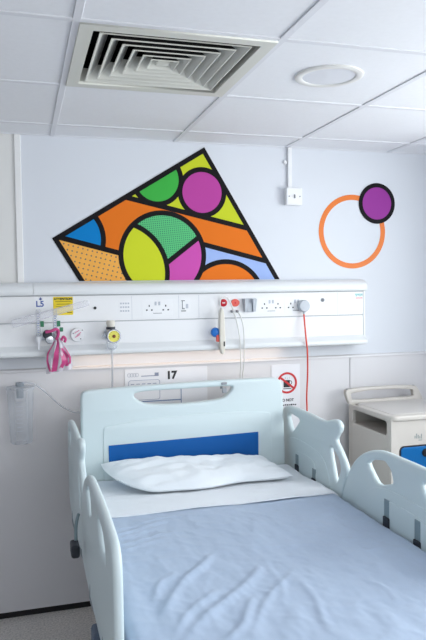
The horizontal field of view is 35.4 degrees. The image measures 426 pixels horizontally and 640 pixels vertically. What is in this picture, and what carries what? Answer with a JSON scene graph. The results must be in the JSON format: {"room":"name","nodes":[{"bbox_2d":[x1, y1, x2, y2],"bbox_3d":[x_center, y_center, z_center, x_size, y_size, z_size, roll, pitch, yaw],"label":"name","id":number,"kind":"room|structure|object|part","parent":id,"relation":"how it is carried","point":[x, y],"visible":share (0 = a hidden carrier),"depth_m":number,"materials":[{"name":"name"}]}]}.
{"room":"hospital room","nodes":[
{"label":"hospital room","id":0,"kind":"room"},
{"bbox_2d":[0,606,95,639],"bbox_3d":[-0.066,1.587,0.943,5.180,0.100,5.100,-2,3,-16],"label":"floor","id":1,"kind":"structure","parent":0,"point":[71,624],"depth_m":3.14,"materials":[{"name":"plastic"}]},
{"bbox_2d":[68,377,425,639],"bbox_3d":[0.132,0.903,2.257,1.159,1.132,2.171,-2,3,-16],"label":"hospital bed","id":2,"kind":"object","parent":1,"relation":"on","point":[250,418],"visible":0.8,"depth_m":3.05,"materials":[{"name":"white plastic"}]},
{"bbox_3d":[-0.492,0.747,2.407,0.016,0.083,0.071,-1,3,-1],"label":"bumper arm","id":3,"kind":"part","parent":2,"relation":"part of","materials":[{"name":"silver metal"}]},
{"bbox_3d":[-0.571,0.666,2.808,0.026,0.449,0.702,-2,3,-16],"label":"rail","id":4,"kind":"part","parent":2,"relation":"part of","materials":[{"name":"white plastic"}]},
{"bbox_3d":[-0.359,0.726,2.079,0.026,0.417,0.942,-2,3,-16],"label":"rail","id":5,"kind":"part","parent":2,"relation":"part of","materials":[{"name":"white plastic"}]},
{"bbox_3d":[-0.127,0.600,3.197,1.000,0.613,0.045,-2,3,-16],"label":"headboard","id":6,"kind":"part","parent":2,"relation":"part of","materials":[{"name":"white plastic"}]},
{"bbox_3d":[-0.106,0.662,3.182,0.826,0.430,0.008,-2,3,-16],"label":"raised panel","id":7,"kind":"part","parent":2,"relation":"part of","materials":[{"name":"white plastic"}]},
{"bbox_2d":[220,382,226,392],"bbox_3d":[0.048,0.324,3.232,0.028,0.052,0.058,-2,3,-16],"label":"clip","id":8,"kind":"object","parent":2,"relation":"attached to","point":[224,390],"visible":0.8,"depth_m":3.21,"materials":[{"name":"grey plastic"}]},
{"bbox_3d":[0.466,0.639,3.108,0.026,0.449,0.702,-2,3,-16],"label":"rail","id":9,"kind":"part","parent":2,"relation":"part of","materials":[{"name":"white plastic"}]},
{"bbox_3d":[0.678,0.698,2.378,0.026,0.417,0.942,-2,3,-16],"label":"rail","id":10,"kind":"part","parent":2,"relation":"part of","materials":[{"name":"white plastic"}]},
{"bbox_3d":[0.184,0.859,2.201,0.985,0.154,2.038,-2,3,-16],"label":"mattress","id":11,"kind":"object","parent":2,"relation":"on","visible":0},
{"bbox_2d":[97,464,337,517],"bbox_3d":[-0.022,0.799,2.927,1.009,0.155,0.524,-2,3,-16],"label":"sheet","id":12,"kind":"object","parent":11,"relation":"on","point":[122,500],"visible":0.66,"depth_m":2.81,"materials":[{"name":"white fabric"}]},
{"bbox_2d":[101,453,292,491],"bbox_3d":[-0.067,0.668,2.996,0.834,0.103,0.279,-2,3,-16],"label":"pillow","id":13,"kind":"object","parent":12,"relation":"on","point":[156,473],"visible":1,"depth_m":2.94,"materials":[{"name":"white fabric"}]},
{"bbox_2d":[112,494,425,639],"bbox_3d":[0.236,0.852,1.990,1.038,0.176,1.607,-2,3,-16],"label":"blanket","id":14,"kind":"object","parent":11,"relation":"on","point":[318,567],"visible":0.9,"depth_m":2.03,"materials":[{"name":"fabric"}]},
{"bbox_2d":[344,385,425,484],"bbox_3d":[1.001,0.882,3.470,0.490,1.034,0.452,-2,3,-16],"label":"bedside cabinet","id":15,"kind":"object","parent":1,"relation":"on","point":[395,425],"visible":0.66,"depth_m":3.35,"materials":[{"name":"grey plastic"}]},
{"bbox_3d":[0.953,0.858,3.670,0.409,0.824,0.020,-2,3,-16],"label":"panel","id":16,"kind":"part","parent":15,"relation":"part of","materials":[{"name":"grey plastic"}]},
{"bbox_3d":[0.804,0.872,3.421,0.022,0.825,0.415,-2,3,-16],"label":"panel","id":17,"kind":"part","parent":15,"relation":"part of","materials":[{"name":"beige plastic"}]},
{"bbox_2d":[356,420,386,433],"bbox_3d":[1.005,0.556,3.460,0.409,0.012,0.395,-2,3,-16],"label":"shelf","id":18,"kind":"object","parent":15,"relation":"attached to","point":[363,426],"depth_m":3.48,"materials":[{"name":"grey plastic"}]},
{"bbox_3d":[0.932,0.410,3.639,0.474,0.104,0.032,-2,3,-16],"label":"rail","id":19,"kind":"part","parent":15,"relation":"part of","materials":[{"name":"beige plastic"}]},
{"bbox_3d":[1.065,0.875,3.281,0.441,0.826,0.020,-2,3,-16],"label":"panel","id":20,"kind":"part","parent":15,"relation":"part of","materials":[{"name":"beige plastic"}]},
{"bbox_3d":[1.070,0.747,3.269,0.347,0.274,0.018,-2,3,-16],"label":"drawer","id":21,"kind":"part","parent":15,"relation":"part of","materials":[{"name":"blue plastic"}]},
{"bbox_2d":[0,134,425,613],"bbox_3d":[-0.776,0.176,3.273,5.180,2.509,0.110,-2,3,-16],"label":"wall","id":22,"kind":"structure","parent":0,"point":[65,181],"depth_m":3.38,"materials":[{"name":"white paint"}]},
{"bbox_2d":[14,134,23,282],"bbox_3d":[-0.916,-0.516,3.149,0.030,0.711,0.010,-2,3,-16],"label":"trim","id":23,"kind":"structure","parent":22,"relation":"attached to","point":[17,147],"depth_m":3.15,"materials":[{"name":"white plastic"}]},
{"bbox_2d":[5,382,76,444],"bbox_3d":[-0.722,0.426,3.169,0.496,0.286,0.140,-2,3,-16],"label":"canister","id":24,"kind":"object","parent":22,"relation":"attached to","point":[20,388],"visible":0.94,"depth_m":3.10,"materials":[{"name":"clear plastic"}]},
{"bbox_3d":[-0.897,0.315,3.109,0.132,0.015,0.132,-2,3,-16],"label":"lid","id":25,"kind":"part","parent":24,"relation":"part of","materials":[{"name":"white plastic"}]},
{"bbox_2d":[6,387,33,444],"bbox_3d":[-0.896,0.444,3.115,0.126,0.260,0.126,-2,3,-16],"label":"jar","id":26,"kind":"object","parent":24,"relation":"on","point":[20,393],"depth_m":3.10,"materials":[{"name":"clear plastic"}]},
{"bbox_2d":[0,601,90,618],"bbox_3d":[-0.843,1.418,3.261,4.780,0.030,0.004,-2,3,-16],"label":"baseboard","id":27,"kind":"structure","parent":22,"relation":"attached to","point":[87,603],"depth_m":3.27,"materials":[{"name":"black"}]},
{"bbox_2d":[52,148,278,280],"bbox_3d":[-0.212,-0.537,3.356,1.168,0.672,0.003,-2,3,-16],"label":"mural panel","id":28,"kind":"object","parent":22,"relation":"attached to","point":[184,222],"visible":1,"depth_m":3.36,"materials":[{"name":"multicoloured paint"}]},
{"bbox_2d":[124,366,206,403],"bbox_3d":[-0.234,0.380,3.380,0.426,0.278,0.005,-2,3,-16],"label":"board","id":29,"kind":"object","parent":22,"relation":"attached to","point":[133,377],"visible":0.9,"depth_m":3.38,"materials":[{"name":"white plastic"}]},
{"bbox_2d":[0,279,367,358],"bbox_3d":[-0.565,-0.008,3.216,2.862,0.352,0.119,-2,3,-16],"label":"bedhead trunking","id":30,"kind":"object","parent":22,"relation":"attached to","point":[340,319],"depth_m":3.30,"materials":[{"name":"white plastic"}]},
{"bbox_2d":[34,297,45,307],"bbox_3d":[-0.806,-0.081,3.113,0.054,0.051,0.002,-2,3,-16],"label":"sticker","id":31,"kind":"object","parent":30,"relation":"attached to","point":[39,302],"visible":1,"depth_m":3.11,"materials":[{"name":"white"}]},
{"bbox_2d":[35,314,62,349],"bbox_3d":[-0.761,0.043,3.096,0.128,0.188,0.071,-2,3,-16],"label":"flowmeter","id":32,"kind":"object","parent":30,"relation":"attached to","point":[49,337],"visible":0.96,"depth_m":3.07,"materials":[{"name":"grey plastic"}]},
{"bbox_3d":[-0.762,0.066,3.072,0.042,0.042,0.023,-2,3,-16],"label":"knob","id":33,"kind":"part","parent":32,"relation":"part of","materials":[{"name":"black plastic"}]},
{"bbox_3d":[-0.752,0.090,3.076,0.042,0.042,0.023,-2,3,-16],"label":"knob","id":34,"kind":"part","parent":32,"relation":"part of","materials":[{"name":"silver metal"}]},
{"bbox_2d":[45,328,71,373],"bbox_3d":[-0.710,0.141,3.076,0.119,0.214,0.050,-2,3,-16],"label":"plastic bag","id":35,"kind":"object","parent":32,"relation":"hanging from","point":[54,351],"visible":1,"depth_m":3.07,"materials":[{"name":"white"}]},
{"bbox_3d":[-0.734,0.065,3.055,0.066,0.058,0.028,-2,3,-16],"label":"pink handle","id":36,"kind":"part","parent":35,"relation":"part of","materials":[{"name":"pink plastic"}]},
{"bbox_2d":[53,297,72,314],"bbox_3d":[-0.706,-0.067,3.143,0.091,0.086,0.002,-2,3,-16],"label":"warning label","id":37,"kind":"object","parent":30,"relation":"attached to","point":[61,305],"visible":1,"depth_m":3.14,"materials":[{"name":"yellow paper"}]},
{"bbox_2d":[55,301,71,312],"bbox_3d":[-0.704,-0.060,3.143,0.074,0.056,0.001,-2,3,-16],"label":"print","id":38,"kind":"object","parent":37,"relation":"attached to","point":[60,306],"depth_m":3.14,"materials":[{"name":"yellow paper"}]},
{"bbox_2d":[70,328,84,341],"bbox_3d":[-0.639,0.070,3.159,0.068,0.068,0.020,-2,3,-16],"label":"outlet","id":39,"kind":"object","parent":30,"relation":"attached to","point":[77,334],"visible":1,"depth_m":3.15,"materials":[{"name":"white plastic"}]},
{"bbox_2d":[102,320,120,386],"bbox_3d":[-0.488,0.415,3.213,0.083,0.830,0.156,-2,3,-16],"label":"suction regulator","id":40,"kind":"object","parent":30,"relation":"attached to","point":[111,334],"visible":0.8,"depth_m":3.13,"materials":[{"name":"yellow plastic"}]},
{"bbox_2d":[119,300,130,313],"bbox_3d":[-0.425,-0.062,3.225,0.054,0.064,0.002,-2,3,-16],"label":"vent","id":41,"kind":"object","parent":30,"relation":"attached to","point":[124,306],"visible":1,"depth_m":3.22,"materials":[{"name":"white plastic"}]},
{"bbox_2d":[142,299,172,315],"bbox_3d":[-0.272,-0.061,3.269,0.152,0.078,0.002,-2,3,-16],"label":"power socket","id":42,"kind":"object","parent":30,"relation":"attached to","point":[164,306],"visible":1,"depth_m":3.27,"materials":[{"name":"white plastic"}]},
{"bbox_3d":[-0.564,0.063,3.195,2.850,0.106,0.008,-2,3,-16],"label":"panel","id":43,"kind":"part","parent":30,"relation":"part of","materials":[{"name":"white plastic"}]},
{"bbox_3d":[-0.565,-0.056,3.189,2.850,0.122,0.008,-2,3,-16],"label":"panel","id":44,"kind":"part","parent":30,"relation":"part of","materials":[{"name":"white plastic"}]},
{"bbox_3d":[-0.567,0.141,3.222,2.854,0.054,0.119,-2,3,-16],"label":"rail","id":45,"kind":"part","parent":30,"relation":"part of","materials":[{"name":"white metal"}]},
{"bbox_2d":[180,297,189,312],"bbox_3d":[-0.137,-0.076,3.308,0.051,0.076,0.001,-2,3,-16],"label":"outlet","id":46,"kind":"object","parent":30,"relation":"attached to","point":[184,301],"visible":1,"depth_m":3.31,"materials":[{"name":"white plastic"}]},
{"bbox_2d":[211,296,233,353],"bbox_3d":[0.051,0.026,3.323,0.125,0.288,0.046,-2,3,-16],"label":"handset","id":47,"kind":"object","parent":30,"relation":"hanging from","point":[219,333],"visible":1,"depth_m":3.30,"materials":[{"name":"beige plastic"}]},
{"bbox_3d":[0.069,-0.081,3.330,0.086,0.076,0.013,-2,3,-32],"label":"cord","id":48,"kind":"part","parent":47,"relation":"part of","materials":[{"name":"white plastic"}]},
{"bbox_3d":[0.054,-0.074,3.356,0.052,0.100,0.015,-2,3,-16],"label":"call button","id":49,"kind":"part","parent":30,"relation":"part of","materials":[{"name":"red plastic"}]},
{"bbox_2d":[229,295,240,314],"bbox_3d":[0.091,-0.075,3.364,0.116,0.100,0.020,-2,3,-16],"label":"socket","id":50,"kind":"object","parent":30,"relation":"attached to","point":[235,300],"visible":0.93,"depth_m":3.38,"materials":[{"name":"white plastic"}]},
{"bbox_2d":[233,312,244,378],"bbox_3d":[0.137,0.256,3.373,0.056,0.597,0.046,-3,4,-43],"label":"cable","id":51,"kind":"object","parent":50,"relation":"hanging from","point":[233,312],"visible":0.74,"depth_m":3.36,"materials":[{"name":"white plastic"}]},
{"bbox_3d":[0.129,0.256,3.385,0.043,0.597,0.048,0,3,17],"label":"cord","id":52,"kind":"part","parent":51,"relation":"part of","materials":[{"name":"white plastic"}]},
{"bbox_3d":[0.150,0.255,3.385,0.036,0.597,0.033,0,3,21],"label":"cord","id":53,"kind":"part","parent":51,"relation":"part of","materials":[{"name":"white plastic"}]},
{"bbox_2d":[242,298,256,311],"bbox_3d":[0.186,-0.074,3.384,0.072,0.070,0.034,-2,3,-16],"label":"holder","id":54,"kind":"object","parent":30,"relation":"attached to","point":[249,304],"visible":1,"depth_m":3.38,"materials":[{"name":"grey plastic"}]},
{"bbox_3d":[0.166,-0.074,3.373,0.018,0.065,0.024,-2,3,-16],"label":"arm","id":55,"kind":"part","parent":54,"relation":"part of","materials":[{"name":"grey plastic"}]},
{"bbox_3d":[0.209,-0.075,3.386,0.020,0.065,0.024,-2,3,-16],"label":"arm","id":56,"kind":"part","parent":54,"relation":"part of","materials":[{"name":"grey plastic"}]},
{"bbox_2d":[258,298,283,312],"bbox_3d":[0.300,-0.074,3.434,0.144,0.078,0.002,-2,3,-16],"label":"power socket","id":57,"kind":"object","parent":30,"relation":"attached to","point":[265,305],"visible":1,"depth_m":3.43,"materials":[{"name":"white plastic"}]},
{"bbox_2d":[284,297,308,312],"bbox_3d":[0.435,-0.078,3.473,0.136,0.078,0.002,-2,3,-16],"label":"power socket","id":58,"kind":"object","parent":30,"relation":"attached to","point":[290,304],"visible":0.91,"depth_m":3.47,"materials":[{"name":"white plastic"}]},
{"bbox_2d":[297,300,309,410],"bbox_3d":[0.450,0.652,3.480,0.222,1.510,0.073,-3,4,-43],"label":"plug","id":59,"kind":"object","parent":30,"relation":"attached to","point":[303,306],"visible":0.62,"depth_m":3.45,"materials":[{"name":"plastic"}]},
{"bbox_2d":[0,351,425,373],"bbox_3d":[-0.856,0.240,3.197,4.780,0.018,0.018,-2,3,-16],"label":"trim","id":60,"kind":"structure","parent":22,"relation":"attached to","point":[25,370],"depth_m":3.44,"materials":[{"name":"white plastic"}]},
{"bbox_2d":[271,364,299,428],"bbox_3d":[0.389,0.419,3.562,0.164,0.366,0.006,-2,3,-16],"label":"warning sign","id":61,"kind":"object","parent":22,"relation":"attached to","point":[288,375],"visible":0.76,"depth_m":3.56,"materials":[{"name":"white paper"}]},
{"bbox_2d":[287,147,291,187],"bbox_3d":[0.403,-0.799,3.515,0.022,0.215,0.016,-2,3,-16],"label":"conduit","id":62,"kind":"object","parent":22,"relation":"attached to","point":[289,149],"visible":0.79,"depth_m":3.51,"materials":[{"name":"white plastic"}]},
{"bbox_2d":[284,188,301,205],"bbox_3d":[0.422,-0.648,3.513,0.088,0.090,0.044,-2,3,-16],"label":"junction box","id":63,"kind":"object","parent":22,"relation":"attached to","point":[292,196],"visible":1,"depth_m":3.50,"materials":[{"name":"white plastic"}]},
{"bbox_2d":[319,195,384,267],"bbox_3d":[0.760,-0.481,3.641,0.400,0.400,0.001,-2,3,-16],"label":"sticker","id":64,"kind":"object","parent":22,"relation":"attached to","point":[335,202],"visible":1,"depth_m":3.62,"materials":[{"name":"orange plastic"}]},
{"bbox_2d":[359,183,394,223],"bbox_3d":[0.902,-0.641,3.673,0.222,0.222,0.002,-2,3,-16],"label":"sticker","id":65,"kind":"object","parent":22,"relation":"attached to","point":[376,200],"visible":1,"depth_m":3.67,"materials":[{"name":"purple plastic"}]},
{"bbox_2d":[0,0,425,154],"bbox_3d":[-0.097,-0.894,0.822,5.180,0.250,5.100,-2,3,-16],"label":"ceiling","id":66,"kind":"structure","parent":0,"point":[384,111],"depth_m":2.38,"materials":[{"name":"tile"}]},
{"bbox_2d":[66,22,277,96],"bbox_3d":[-0.167,-0.909,2.181,0.582,0.160,0.582,-2,3,-16],"label":"ceiling vent","id":67,"kind":"object","parent":66,"relation":"in","point":[104,56],"visible":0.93,"depth_m":2.19,"materials":[{"name":"white metal"}]},
{"bbox_3d":[-0.166,-0.839,2.184,0.040,0.006,0.040,-2,3,-16],"label":"plate","id":68,"kind":"part","parent":67,"relation":"part of","materials":[{"name":"white metal"}]},
{"bbox_2d":[294,64,363,87],"bbox_3d":[0.404,-0.849,2.330,0.238,0.007,0.238,-2,3,-16],"label":"recessed light","id":69,"kind":"object","parent":66,"relation":"in","point":[334,75],"visible":1,"depth_m":2.31,"materials":[{"name":"white plastic"}]},
{"bbox_2d":[302,69,355,84],"bbox_3d":[0.404,-0.849,2.330,0.184,0.004,0.184,-2,3,-16],"label":"diffuser","id":70,"kind":"object","parent":69,"relation":"attached to","point":[309,76],"depth_m":2.33,"materials":[{"name":"white plastic"}]}
]}

